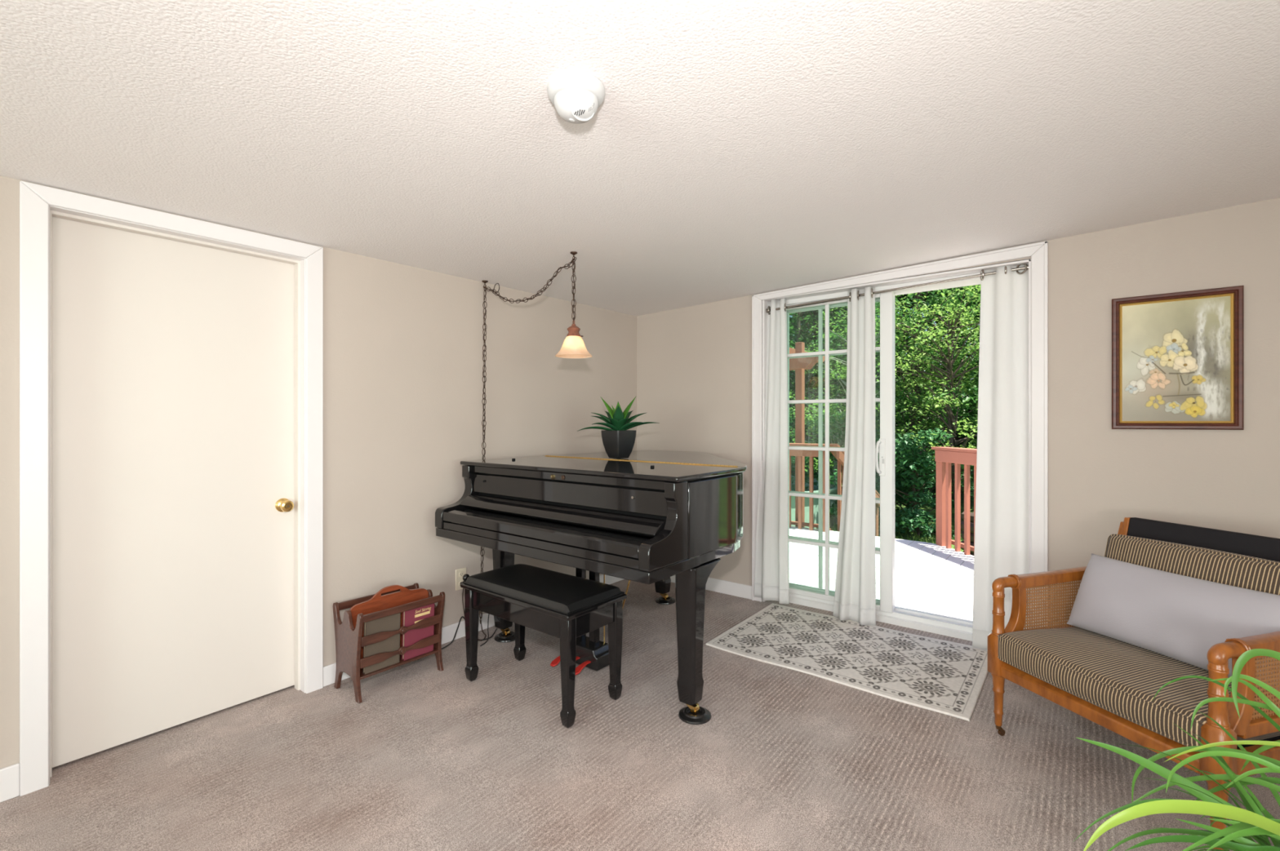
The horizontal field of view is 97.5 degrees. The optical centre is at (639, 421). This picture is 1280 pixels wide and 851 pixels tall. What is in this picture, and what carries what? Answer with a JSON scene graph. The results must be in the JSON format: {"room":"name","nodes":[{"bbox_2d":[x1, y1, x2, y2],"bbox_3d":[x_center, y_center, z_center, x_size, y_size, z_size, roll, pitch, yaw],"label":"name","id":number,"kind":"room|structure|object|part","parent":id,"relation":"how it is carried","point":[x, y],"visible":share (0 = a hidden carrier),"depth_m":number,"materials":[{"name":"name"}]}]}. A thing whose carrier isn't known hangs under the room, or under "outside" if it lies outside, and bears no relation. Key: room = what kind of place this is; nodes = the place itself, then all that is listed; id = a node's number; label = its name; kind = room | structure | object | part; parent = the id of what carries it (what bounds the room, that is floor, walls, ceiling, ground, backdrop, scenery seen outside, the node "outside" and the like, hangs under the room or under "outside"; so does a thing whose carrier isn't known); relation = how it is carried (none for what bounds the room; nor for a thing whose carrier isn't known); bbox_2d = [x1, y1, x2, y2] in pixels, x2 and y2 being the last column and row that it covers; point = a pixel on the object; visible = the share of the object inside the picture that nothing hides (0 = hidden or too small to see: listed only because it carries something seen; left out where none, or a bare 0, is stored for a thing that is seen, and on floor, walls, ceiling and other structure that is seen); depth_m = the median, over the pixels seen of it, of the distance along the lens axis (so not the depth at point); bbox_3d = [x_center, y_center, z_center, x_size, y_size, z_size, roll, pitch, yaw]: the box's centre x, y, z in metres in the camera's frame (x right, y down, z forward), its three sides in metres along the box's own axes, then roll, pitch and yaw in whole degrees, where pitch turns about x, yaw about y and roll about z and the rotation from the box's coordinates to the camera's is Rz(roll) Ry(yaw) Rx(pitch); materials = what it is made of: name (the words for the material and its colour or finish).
{"room":"music room","nodes":[
{"label":"music room","id":0,"kind":"room"},
{"bbox_2d":[0,175,636,768],"bbox_3d":[-2.050,0.165,2.353,0.200,2.550,6.750,0,0,38],"label":"wall","id":1,"kind":"structure","parent":0,"point":[403,344],"depth_m":3.13,"materials":[{"name":"paint"}]},
{"bbox_2d":[0,763,19,803],"bbox_3d":[-3.072,1.284,0.896,0.014,0.144,2.797,0,0,38],"label":"baseboard","id":2,"kind":"structure","parent":1,"relation":"attached to","point":[9,775],"depth_m":1.97,"materials":[{"name":"white paint"}]},
{"bbox_2d":[19,181,323,796],"bbox_3d":[-1.940,0.244,2.428,0.158,2.212,1.009,0,0,38],"label":"door","id":3,"kind":"structure","parent":1,"relation":"in","point":[171,366],"depth_m":2.37,"materials":[{"name":"white paint"}]},
{"bbox_3d":[-2.177,0.242,2.018,0.018,2.188,0.072,0,0,38],"label":"casing","id":4,"kind":"part","parent":3,"relation":"part of","materials":[{"name":"white paint"}]},
{"bbox_3d":[-1.886,-0.826,2.385,0.018,0.072,1.005,0,0,38],"label":"casing","id":5,"kind":"part","parent":3,"relation":"part of","materials":[{"name":"white paint"}]},
{"bbox_3d":[-1.715,0.408,2.716,0.066,0.068,0.068,0,0,38],"label":"knob","id":6,"kind":"part","parent":3,"relation":"part of","materials":[{"name":"gold metal"}]},
{"bbox_3d":[-1.596,0.233,2.749,0.018,2.187,0.077,0,0,38],"label":"casing","id":7,"kind":"part","parent":3,"relation":"part of","materials":[{"name":"white paint"}]},
{"bbox_2d":[455,567,466,591],"bbox_3d":[-1.083,0.955,3.399,0.011,0.126,0.074,0,0,38],"label":"wall outlet","id":8,"kind":"object","parent":1,"relation":"attached to","point":[460,573],"visible":0.68,"depth_m":3.39,"materials":[{"name":"beige plastic"}]},
{"bbox_2d":[458,571,463,577],"bbox_3d":[-1.082,0.926,3.398,0.003,0.034,0.034,0,0,38],"label":"receptacle","id":9,"kind":"object","parent":8,"relation":"attached to","point":[460,573],"depth_m":3.40,"materials":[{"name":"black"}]},
{"bbox_2d":[323,574,623,687],"bbox_3d":[-0.797,1.254,3.757,0.014,0.124,2.494,0,0,38],"label":"baseboard","id":10,"kind":"structure","parent":1,"relation":"attached to","point":[448,632],"depth_m":3.35,"materials":[{"name":"white paint"}]},
{"bbox_2d":[601,430,635,458],"bbox_3d":[-0.130,0.140,3.446,0.160,0.170,0.160,0,0,-45],"label":"pot","id":11,"kind":"object","parent":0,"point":[618,444],"depth_m":3.40,"materials":[{"name":"black"}]},
{"bbox_2d":[0,0,1279,315],"bbox_3d":[0.311,-1.144,0.502,6.200,0.632,6.790,0,0,38],"label":"ceiling","id":12,"kind":"structure","parent":0,"point":[731,148],"depth_m":1.74,"materials":[{"name":"white"}]},
{"bbox_2d":[569,251,577,260],"bbox_3d":[-0.352,-0.877,2.981,0.037,0.043,0.038,0,0,38],"label":"ceiling hook","id":13,"kind":"object","parent":12,"relation":"attached to","point":[573,253],"visible":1,"depth_m":2.97,"materials":[{"name":"brown metal"}]},
{"bbox_2d":[460,256,591,641],"bbox_3d":[-0.652,0.214,3.195,0.934,2.187,0.198,0,0,35],"label":"pendant lamp","id":14,"kind":"object","parent":13,"relation":"hanging from","point":[573,346],"visible":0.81,"depth_m":3.05,"materials":[{"name":"brown metal"}]},
{"bbox_3d":[-0.987,1.145,3.384,0.127,0.326,0.133,0,0,-42],"label":"plug cord","id":15,"kind":"part","parent":14,"relation":"part of","materials":[{"name":"brown plastic"}]},
{"bbox_3d":[-0.976,0.198,3.488,0.031,2.111,0.059,0,0,38],"label":"chain","id":16,"kind":"part","parent":14,"relation":"part of","materials":[{"name":"brown metal"}]},
{"bbox_3d":[-0.663,0.186,3.238,0.816,2.088,0.049,0,0,38],"label":"lamp cord","id":17,"kind":"part","parent":14,"relation":"part of","materials":[{"name":"brown plastic"}]},
{"bbox_3d":[-0.657,-0.780,3.242,0.843,0.178,0.031,0,0,40],"label":"chain","id":18,"kind":"part","parent":14,"relation":"part of","materials":[{"name":"brown metal"}]},
{"bbox_3d":[-0.352,-0.399,2.981,0.198,0.106,0.198,0,0,38],"label":"lamp shade","id":19,"kind":"part","parent":14,"relation":"part of","materials":[{"name":"white glass"}]},
{"bbox_3d":[-0.352,-0.694,2.981,0.024,0.371,0.025,0,0,-24],"label":"chain","id":20,"kind":"part","parent":14,"relation":"part of","materials":[{"name":"brown metal"}]},
{"bbox_3d":[-0.352,-0.891,2.981,0.037,0.014,0.038,0,0,38],"label":"hook plate","id":21,"kind":"part","parent":13,"relation":"part of","materials":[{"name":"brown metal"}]},
{"bbox_2d":[546,71,604,124],"bbox_3d":[-0.176,-0.873,1.548,0.160,0.089,0.160,0,0,38],"label":"smoke detector","id":22,"kind":"object","parent":12,"relation":"attached to","point":[576,97],"visible":1,"depth_m":1.50,"materials":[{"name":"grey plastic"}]},
{"bbox_2d":[0,579,1279,850],"bbox_3d":[0.311,1.397,0.502,6.200,0.219,6.790,0,0,38],"label":"floor","id":23,"kind":"structure","parent":0,"point":[429,759],"depth_m":2.12,"materials":[{"name":"carpet"}]},
{"bbox_2d":[333,582,444,703],"bbox_3d":[-1.273,1.077,2.864,0.290,0.474,0.443,0,0,38],"label":"magazine rack","id":24,"kind":"object","parent":23,"relation":"on","point":[350,641],"visible":0.84,"depth_m":2.76,"materials":[{"name":"brown wood"}]},
{"bbox_3d":[-1.405,1.105,2.698,0.290,0.417,0.018,0,0,38],"label":"panel","id":25,"kind":"part","parent":24,"relation":"part of","materials":[{"name":"brown wood"}]},
{"bbox_3d":[-1.379,0.923,2.949,0.017,0.036,0.411,0,0,38],"label":"rail","id":26,"kind":"part","parent":24,"relation":"part of","materials":[{"name":"brown wood"}]},
{"bbox_2d":[362,613,400,674],"bbox_3d":[-1.255,1.065,2.732,0.032,0.270,0.172,0,0,38],"label":"book","id":27,"kind":"object","parent":24,"relation":"on","point":[391,623],"visible":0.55,"depth_m":2.73,"materials":[{"name":"beige paper"}]},
{"bbox_3d":[-1.166,0.923,2.780,0.017,0.036,0.411,0,0,38],"label":"rail","id":28,"kind":"part","parent":24,"relation":"part of","materials":[{"name":"brown wood"}]},
{"bbox_2d":[401,603,434,661],"bbox_3d":[-1.137,1.063,2.882,0.034,0.275,0.163,0,0,38],"label":"book","id":29,"kind":"object","parent":24,"relation":"on","point":[411,617],"visible":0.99,"depth_m":2.86,"materials":[{"name":"red paper"}]},
{"bbox_3d":[-1.141,1.105,3.031,0.290,0.417,0.018,0,0,38],"label":"panel","id":30,"kind":"part","parent":24,"relation":"part of","materials":[{"name":"brown wood"}]},
{"bbox_2d":[441,616,497,649],"bbox_3d":[-1.001,1.231,3.321,0.109,0.148,0.434,0,0,38],"label":"cable","id":31,"kind":"object","parent":23,"relation":"on","point":[462,616],"visible":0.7,"depth_m":3.28,"materials":[{"name":"black plastic"}]},
{"bbox_2d":[480,613,488,646],"bbox_3d":[-0.910,1.200,3.455,0.079,0.211,0.397,0,0,14],"label":"cable","id":32,"kind":"object","parent":23,"relation":"on","point":[488,614],"visible":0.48,"depth_m":3.40,"materials":[{"name":"black plastic"}]},
{"bbox_2d":[493,631,515,642],"bbox_3d":[-0.804,1.294,3.383,0.146,0.024,0.146,0,0,38],"label":"cup","id":33,"kind":"object","parent":23,"relation":"on","point":[500,637],"visible":0.77,"depth_m":3.34,"materials":[{"name":"black"}]},
{"bbox_2d":[460,564,626,728],"bbox_3d":[-0.498,1.040,2.755,0.811,0.538,0.390,0,0,38],"label":"piano bench","id":34,"kind":"object","parent":23,"relation":"on","point":[566,607],"visible":1,"depth_m":2.62,"materials":[{"name":"black wood"}]},
{"bbox_3d":[-0.888,0.803,2.880,0.046,0.035,0.038,0,0,38],"label":"height knob","id":35,"kind":"part","parent":34,"relation":"part of","materials":[{"name":"black paint"}]},
{"bbox_3d":[-0.851,1.074,2.839,0.054,0.470,0.054,0,0,38],"label":"leg","id":36,"kind":"part","parent":34,"relation":"part of","materials":[{"name":"black paint"}]},
{"bbox_3d":[-0.659,1.074,3.080,0.054,0.470,0.054,0,0,38],"label":"leg","id":37,"kind":"part","parent":34,"relation":"part of","materials":[{"name":"black paint"}]},
{"bbox_3d":[-0.484,0.796,2.744,0.751,0.050,0.366,0,0,38],"label":"seat","id":38,"kind":"part","parent":34,"relation":"part of","materials":[{"name":"leather"}]},
{"bbox_3d":[-0.309,1.074,2.408,0.054,0.470,0.054,0,0,38],"label":"leg","id":39,"kind":"part","parent":34,"relation":"part of","materials":[{"name":"black paint"}]},
{"bbox_3d":[-0.117,1.074,2.649,0.054,0.470,0.054,0,0,38],"label":"leg","id":40,"kind":"part","parent":34,"relation":"part of","materials":[{"name":"black paint"}]},
{"bbox_2d":[435,450,746,714],"bbox_3d":[0.027,0.756,3.358,1.526,1.073,1.851,0,0,38],"label":"grand piano","id":41,"kind":"object","parent":23,"relation":"on","point":[645,517],"visible":0.98,"depth_m":2.59,"materials":[{"name":"black paint"}]},
{"bbox_3d":[-1.023,0.418,3.184,0.068,0.332,0.272,0,0,38],"label":"arm","id":42,"kind":"part","parent":41,"relation":"part of","materials":[{"name":"black paint"}]},
{"bbox_3d":[-0.781,0.939,3.448,0.110,0.602,0.248,0,0,38],"label":"leg","id":43,"kind":"part","parent":41,"relation":"part of","materials":[{"name":"black paint"}]},
{"bbox_3d":[-0.405,0.272,2.804,1.368,0.039,0.058,0,0,38],"label":"rail","id":44,"kind":"part","parent":41,"relation":"part of","materials":[{"name":"black paint"}]},
{"bbox_3d":[-0.321,0.909,3.042,0.044,0.554,0.040,0,0,38],"label":"lyre post","id":45,"kind":"part","parent":41,"relation":"part of","materials":[{"name":"black paint"}]},
{"bbox_3d":[-0.242,0.909,2.979,0.044,0.554,0.040,0,0,38],"label":"lyre post","id":46,"kind":"part","parent":41,"relation":"part of","materials":[{"name":"black paint"}]},
{"bbox_3d":[-0.253,0.239,3.006,1.526,0.022,0.615,0,0,38],"label":"lid","id":47,"kind":"part","parent":41,"relation":"part of","materials":[{"name":"black paint"}]},
{"bbox_3d":[-0.190,0.909,2.989,0.006,0.554,0.006,0,0,16],"label":"pedal rod","id":48,"kind":"part","parent":41,"relation":"part of","materials":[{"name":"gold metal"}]},
{"bbox_2d":[577,395,659,458],"bbox_3d":[-0.137,0.033,3.454,0.366,0.383,0.370,0,0,-45],"label":"agave","id":49,"kind":"object","parent":41,"relation":"on","point":[618,442],"visible":1,"depth_m":3.41,"materials":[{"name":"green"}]},
{"bbox_3d":[0.263,0.239,3.675,1.501,0.022,1.061,0,0,38],"label":"lid","id":50,"kind":"part","parent":41,"relation":"part of","materials":[{"name":"black paint"}]},
{"bbox_3d":[0.163,0.931,4.043,0.150,0.596,0.150,0,0,38],"label":"leg","id":51,"kind":"part","parent":41,"relation":"part of","materials":[{"name":"black paint"}]},
{"bbox_3d":[0.099,0.418,2.292,0.054,0.332,0.272,0,0,38],"label":"arm","id":52,"kind":"part","parent":41,"relation":"part of","materials":[{"name":"black paint"}]},
{"bbox_3d":[0.267,0.940,2.551,0.110,0.602,0.248,0,0,38],"label":"leg","id":53,"kind":"part","parent":41,"relation":"part of","materials":[{"name":"black paint"}]},
{"bbox_3d":[0.079,0.612,3.424,1.463,0.047,1.619,0,0,38],"label":"frame","id":54,"kind":"part","parent":41,"relation":"part of","materials":[{"name":"black paint"}]},
{"bbox_2d":[655,596,675,604],"bbox_3d":[0.183,1.282,4.033,0.146,0.024,0.146,0,0,38],"label":"cup","id":55,"kind":"object","parent":23,"relation":"on","point":[669,601],"visible":0.88,"depth_m":3.99,"materials":[{"name":"black"}]},
{"bbox_2d":[678,706,711,724],"bbox_3d":[0.243,1.295,2.486,0.146,0.024,0.146,0,0,38],"label":"cup","id":56,"kind":"object","parent":23,"relation":"on","point":[704,716],"visible":0.86,"depth_m":2.45,"materials":[{"name":"black"}]},
{"bbox_2d":[705,603,988,721],"bbox_3d":[1.180,1.291,3.192,1.339,0.025,0.901,0,0,38],"label":"area rug","id":57,"kind":"object","parent":23,"relation":"on","point":[946,677],"visible":1,"depth_m":3.08,"materials":[{"name":"fabric"}]},
{"bbox_2d":[987,517,1279,850],"bbox_3d":[1.915,0.864,2.067,0.792,0.874,0.778,0,0,-16],"label":"loveseat","id":58,"kind":"object","parent":23,"relation":"on","point":[1113,684],"visible":0.71,"depth_m":2.00,"materials":[{"name":"brown wood"}]},
{"bbox_3d":[1.482,0.972,2.320,0.058,0.567,0.058,0,0,-16],"label":"post","id":59,"kind":"part","parent":58,"relation":"part of","materials":[{"name":"brown wood"}]},
{"bbox_3d":[1.778,0.670,2.403,0.665,0.071,0.048,0,0,-16],"label":"arm rail","id":60,"kind":"part","parent":58,"relation":"part of","materials":[{"name":"brown wood"}]},
{"bbox_3d":[1.829,0.787,2.417,0.510,0.217,0.003,0,0,-16],"label":"cane panel","id":61,"kind":"part","parent":58,"relation":"part of","materials":[{"name":"brown"}]},
{"bbox_3d":[1.819,0.905,2.414,0.540,0.040,0.036,0,0,-16],"label":"rail","id":62,"kind":"part","parent":58,"relation":"part of","materials":[{"name":"brown wood"}]},
{"bbox_3d":[1.577,1.010,1.973,0.040,0.066,0.680,0,0,-16],"label":"rail","id":63,"kind":"part","parent":58,"relation":"part of","materials":[{"name":"brown wood"}]},
{"bbox_3d":[2.131,0.875,2.501,0.123,0.850,0.042,0,0,-16],"label":"leg","id":64,"kind":"part","parent":58,"relation":"part of","materials":[{"name":"brown wood"}]},
{"bbox_2d":[998,626,1279,746],"bbox_3d":[1.820,0.921,2.041,0.594,0.146,0.694,0,0,-16],"label":"seat cushion","id":65,"kind":"object","parent":58,"relation":"on","point":[1117,682],"depth_m":1.94,"materials":[{"name":"fabric"}]},
{"bbox_2d":[1066,553,1279,691],"bbox_3d":[1.954,0.709,2.060,0.195,0.288,0.670,0,0,-16],"label":"lumbar pillow","id":66,"kind":"object","parent":58,"relation":"on","point":[1175,616],"visible":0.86,"depth_m":2.02,"materials":[{"name":"grey fabric"}]},
{"bbox_2d":[1105,534,1279,595],"bbox_3d":[2.112,0.670,2.110,0.218,0.385,0.658,0,0,-16],"label":"cushion","id":67,"kind":"object","parent":58,"relation":"on","point":[1247,572],"depth_m":2.08,"materials":[{"name":"fabric"}]},
{"bbox_3d":[2.227,0.663,2.155,0.143,0.474,0.680,0,0,-16],"label":"panel","id":68,"kind":"part","parent":58,"relation":"part of","materials":[{"name":"black fabric"}]},
{"bbox_3d":[1.676,0.972,1.627,0.058,0.567,0.058,0,0,-16],"label":"post","id":69,"kind":"part","parent":58,"relation":"part of","materials":[{"name":"brown wood"}]},
{"bbox_3d":[1.972,0.670,1.709,0.665,0.071,0.048,0,0,-16],"label":"arm rail","id":70,"kind":"part","parent":58,"relation":"part of","materials":[{"name":"brown wood"}]},
{"bbox_3d":[2.013,0.905,1.721,0.540,0.040,0.036,0,0,-16],"label":"rail","id":71,"kind":"part","parent":58,"relation":"part of","materials":[{"name":"brown wood"}]},
{"bbox_3d":[1.994,1.006,1.715,0.620,0.064,0.032,0,0,-16],"label":"seat rail","id":72,"kind":"part","parent":58,"relation":"part of","materials":[{"name":"brown wood"}]},
{"bbox_3d":[2.023,0.787,1.724,0.510,0.217,0.004,0,0,-16],"label":"cane panel","id":73,"kind":"part","parent":58,"relation":"part of","materials":[{"name":"wicker"}]},
{"bbox_2d":[1072,648,1279,850],"bbox_3d":[1.101,0.868,0.920,0.795,0.891,0.640,0,0,-20],"label":"potted grass plant","id":74,"kind":"object","parent":23,"relation":"on","point":[1251,821],"visible":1,"depth_m":1.03,"materials":[{"name":"green plant"}]},
{"bbox_2d":[636,197,1279,626],"bbox_3d":[2.321,0.115,3.030,6.200,2.650,0.250,0,0,38],"label":"wall","id":75,"kind":"structure","parent":0,"point":[694,363],"depth_m":2.85,"materials":[{"name":"paint"}]},
{"bbox_2d":[670,575,751,599],"bbox_3d":[0.399,1.241,4.390,1.071,0.098,0.014,0,0,38],"label":"baseboard","id":76,"kind":"structure","parent":75,"relation":"attached to","point":[728,588],"depth_m":4.17,"materials":[{"name":"white paint"}]},
{"bbox_2d":[751,240,1048,641],"bbox_3d":[1.582,0.196,3.633,1.727,2.308,0.326,0,0,38],"label":"door","id":77,"kind":"structure","parent":75,"relation":"in","point":[886,612],"depth_m":3.58,"materials":[{"name":"white paint"}]},
{"bbox_3d":[0.844,0.190,4.034,0.072,2.200,0.018,0,0,38],"label":"casing","id":78,"kind":"part","parent":77,"relation":"part of","materials":[{"name":"white paint"}]},
{"bbox_3d":[1.313,0.195,3.828,0.779,2.054,0.045,0,0,38],"label":"sliding panel","id":79,"kind":"part","parent":77,"relation":"part of","materials":[{"name":"white plastic"}]},
{"bbox_3d":[1.350,0.196,3.905,0.790,2.056,0.040,0,0,38],"label":"fixed panel","id":80,"kind":"part","parent":77,"relation":"part of","materials":[{"name":"glass"}]},
{"bbox_3d":[1.534,0.230,3.596,0.071,0.240,0.034,0,0,-19],"label":"pull handle","id":81,"kind":"part","parent":77,"relation":"part of","materials":[{"name":"white plastic"}]},
{"bbox_3d":[1.619,1.284,3.681,1.581,0.132,0.205,0,0,38],"label":"sill","id":82,"kind":"part","parent":77,"relation":"part of","materials":[{"name":"white plastic"}]},
{"bbox_3d":[1.604,0.212,3.661,1.581,2.156,0.175,0,0,38],"label":"frame","id":83,"kind":"part","parent":77,"relation":"part of","materials":[{"name":"white plastic"}]},
{"bbox_2d":[765,264,1028,313],"bbox_3d":[1.521,-0.821,3.557,1.556,0.079,0.032,0,0,38],"label":"curtain rod","id":84,"kind":"object","parent":77,"relation":"attached to","point":[1020,268],"visible":0.87,"depth_m":3.47,"materials":[{"name":"silver metal"}]},
{"bbox_2d":[754,298,789,604],"bbox_3d":[0.945,0.195,3.963,0.263,2.120,0.147,0,0,38],"label":"curtain","id":85,"kind":"object","parent":84,"relation":"hanging from","point":[771,583],"visible":0.99,"depth_m":3.94,"materials":[{"name":"white fabric"}]},
{"bbox_2d":[832,286,875,625],"bbox_3d":[1.383,0.207,3.610,0.271,2.134,0.155,0,0,38],"label":"curtain","id":86,"kind":"object","parent":84,"relation":"hanging from","point":[855,596],"visible":1,"depth_m":3.58,"materials":[{"name":"white fabric"}]},
{"bbox_2d":[972,263,1029,649],"bbox_3d":[2.007,0.199,3.121,0.265,2.150,0.143,0,0,38],"label":"curtain","id":87,"kind":"object","parent":84,"relation":"hanging from","point":[1002,523],"visible":0.82,"depth_m":3.11,"materials":[{"name":"white fabric"}]},
{"bbox_3d":[1.492,-0.912,3.518,1.722,0.092,0.018,0,0,38],"label":"casing","id":88,"kind":"part","parent":77,"relation":"part of","materials":[{"name":"white paint"}]},
{"bbox_3d":[2.138,0.167,3.004,0.074,2.246,0.018,0,0,38],"label":"casing","id":89,"kind":"part","parent":77,"relation":"part of","materials":[{"name":"white paint"}]},
{"bbox_2d":[1111,285,1244,430],"bbox_3d":[2.544,-0.287,2.674,0.455,0.651,0.030,0,0,38],"label":"framed painting","id":90,"kind":"object","parent":75,"relation":"attached to","point":[1178,357],"visible":1,"depth_m":2.67,"materials":[{"name":"paper"}]},
{"label":"outside","id":91,"kind":"structure","parent":0,"visible":0},
{"bbox_2d":[791,460,973,551],"bbox_3d":[12.500,2.010,20.488,50.000,0.200,39.750,0,0,38],"label":"ground","id":92,"kind":"structure","parent":91,"point":[926,508],"depth_m":11.42,"materials":[{"name":"plant"}]},
{"bbox_2d":[789,342,825,527],"bbox_3d":[1.166,0.455,8.197,3.160,2.910,1.700,0,0,38],"label":"pergola","id":93,"kind":"object","parent":92,"relation":"on","point":[799,366],"visible":0.16,"depth_m":7.08,"materials":[{"name":"wood"}]},
{"bbox_3d":[2.027,0.455,7.110,0.090,2.910,0.090,0,0,38],"label":"post","id":94,"kind":"part","parent":93,"relation":"part of","materials":[{"name":"wood"}]},
{"bbox_2d":[789,416,830,481],"bbox_3d":[3.293,0.884,13.326,2.826,2.156,2.471,0,0,38],"label":"bush","id":95,"kind":"object","parent":92,"relation":"on","point":[808,424],"visible":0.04,"depth_m":12.70,"materials":[{"name":"green plant"}]},
{"bbox_2d":[791,475,837,528],"bbox_3d":[2.116,1.498,11.447,3.840,0.825,3.869,0,0,38],"label":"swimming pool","id":96,"kind":"object","parent":92,"relation":"on","point":[833,491],"visible":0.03,"depth_m":9.90,"materials":[{"name":"teal liquid"}]},
{"bbox_2d":[789,311,897,477],"bbox_3d":[3.860,-1.015,13.603,4.390,5.991,4.074,0,0,38],"label":"tree","id":97,"kind":"object","parent":92,"relation":"on","point":[798,335],"visible":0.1,"depth_m":13.41,"materials":[{"name":"green plant"}]},
{"bbox_2d":[829,444,879,536],"bbox_3d":[2.787,1.151,7.291,0.195,1.774,1.611,0,0,41],"label":"deck railing","id":98,"kind":"object","parent":92,"relation":"on","point":[839,455],"visible":0.12,"depth_m":6.80,"materials":[{"name":"wood"}]},
{"bbox_3d":[2.800,0.679,7.279,0.160,0.830,1.611,0,0,41],"label":"rail","id":99,"kind":"part","parent":98,"relation":"part of","materials":[{"name":"wood"}]},
{"bbox_3d":[2.842,0.755,7.243,0.040,0.867,1.501,0,0,41],"label":"rail","id":100,"kind":"part","parent":98,"relation":"part of","materials":[{"name":"wood"}]},
{"bbox_3d":[3.276,1.490,7.861,0.100,0.840,0.100,0,0,41],"label":"post","id":101,"kind":"part","parent":98,"relation":"part of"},
{"bbox_2d":[791,411,936,521],"bbox_3d":[4.087,0.898,10.974,2.963,2.181,2.849,0,0,38],"label":"bush","id":102,"kind":"object","parent":92,"relation":"on","point":[901,500],"visible":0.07,"depth_m":10.44,"materials":[{"name":"green plant"}]},
{"bbox_2d":[789,293,941,488],"bbox_3d":[3.998,-0.202,10.907,3.220,4.341,3.214,0,0,38],"label":"tree","id":103,"kind":"object","parent":92,"relation":"on","point":[840,442],"visible":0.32,"depth_m":10.76,"materials":[{"name":"green plant"}]},
{"bbox_2d":[789,525,973,621],"bbox_3d":[1.544,1.610,5.596,7.389,0.600,2.700,0,0,38],"label":"deck","id":104,"kind":"object","parent":92,"relation":"on","point":[930,578],"visible":0.13,"depth_m":4.84,"materials":[{"name":"wood"}]},
{"bbox_2d":[789,443,825,532],"bbox_3d":[0.976,0.810,7.668,3.230,1.080,0.195,0,0,38],"label":"deck railing","id":105,"kind":"object","parent":104,"relation":"on","point":[799,453],"visible":0.02,"depth_m":6.75,"materials":[{"name":"wood"}]},
{"bbox_3d":[0.930,0.360,7.611,3.120,0.120,0.040,0,0,38],"label":"rail","id":106,"kind":"part","parent":105,"relation":"part of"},
{"bbox_3d":[1.024,1.270,7.729,3.120,0.040,0.040,0,0,38],"label":"rail","id":107,"kind":"part","parent":105,"relation":"part of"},
{"bbox_3d":[0.965,0.284,7.654,3.230,0.028,0.160,0,0,38],"label":"rail","id":108,"kind":"part","parent":105,"relation":"part of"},
{"bbox_3d":[2.198,0.805,6.699,0.100,1.010,0.100,0,0,38],"label":"post","id":109,"kind":"part","parent":105,"relation":"part of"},
{"bbox_2d":[931,446,977,555],"bbox_3d":[3.377,0.810,4.424,0.195,1.080,3.150,0,0,-7],"label":"deck railing","id":110,"kind":"object","parent":104,"relation":"on","point":[944,456],"visible":0.14,"depth_m":5.65,"materials":[{"name":"wood"}]},
{"bbox_3d":[3.207,0.805,5.935,0.100,1.010,0.100,0,0,-7],"label":"post","id":111,"kind":"part","parent":110,"relation":"part of","materials":[{"name":"wood"}]},
{"bbox_3d":[3.359,0.284,4.422,0.160,0.028,3.151,0,0,-7],"label":"rail","id":112,"kind":"part","parent":110,"relation":"part of","materials":[{"name":"wood"}]},
{"bbox_3d":[3.305,0.360,4.416,0.040,0.120,3.041,0,0,-7],"label":"rail","id":113,"kind":"part","parent":110,"relation":"part of","materials":[{"name":"wood"}]},
{"bbox_3d":[3.454,1.270,4.433,0.040,0.040,3.041,0,0,-7],"label":"rail","id":114,"kind":"part","parent":110,"relation":"part of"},
{"bbox_2d":[804,521,963,551],"bbox_3d":[4.165,1.850,9.194,8.060,0.120,3.061,0,0,38],"label":"grass","id":115,"kind":"structure","parent":92,"relation":"on","point":[910,532],"depth_m":9.20,"materials":[{"name":"green plant"}]},
{"bbox_2d":[789,284,981,499],"bbox_3d":[9.892,-3.557,17.230,18.293,12.736,16.138,0,0,36],"label":"treeline","id":116,"kind":"object","parent":92,"relation":"on","point":[793,319],"visible":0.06,"depth_m":14.55,"materials":[{"name":"green plant"}]},
{"bbox_2d":[804,284,981,518],"bbox_3d":[5.169,-0.751,10.989,4.141,5.432,3.954,0,0,38],"label":"tree","id":117,"kind":"object","parent":92,"relation":"on","point":[917,299],"visible":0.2,"depth_m":10.33,"materials":[{"name":"green plant"}]},
{"bbox_2d":[829,428,973,541],"bbox_3d":[4.576,1.096,9.586,2.570,1.989,2.223,0,0,38],"label":"bush","id":118,"kind":"object","parent":92,"relation":"on","point":[914,465],"visible":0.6,"depth_m":9.06,"materials":[{"name":"green plant"}]},
{"bbox_2d":[875,284,981,537],"bbox_3d":[5.237,-0.152,9.343,3.010,4.234,2.734,0,0,38],"label":"tree","id":119,"kind":"object","parent":92,"relation":"on","point":[951,348],"visible":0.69,"depth_m":9.39,"materials":[{"name":"green plant"}]},
{"bbox_2d":[952,477,973,502],"bbox_3d":[6.426,0.999,8.472,2.332,1.932,2.285,0,0,-4],"label":"bush","id":120,"kind":"object","parent":92,"relation":"on","point":[971,482],"visible":0.02,"depth_m":9.26,"materials":[{"name":"green plant"}]},
{"bbox_2d":[950,340,979,470],"bbox_3d":[7.422,-0.572,9.774,3.746,5.084,3.992,0,0,38],"label":"tree","id":121,"kind":"object","parent":92,"relation":"on","point":[967,344],"visible":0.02,"depth_m":10.29,"materials":[{"name":"green plant"}]},
{"bbox_2d":[960,511,973,555],"bbox_3d":[4.923,1.491,7.132,1.585,0.826,0.566,0,0,-10],"label":"woodpile","id":122,"kind":"object","parent":92,"relation":"on","point":[971,514],"visible":0.02,"depth_m":7.07,"materials":[{"name":"green plant"}]}
]}

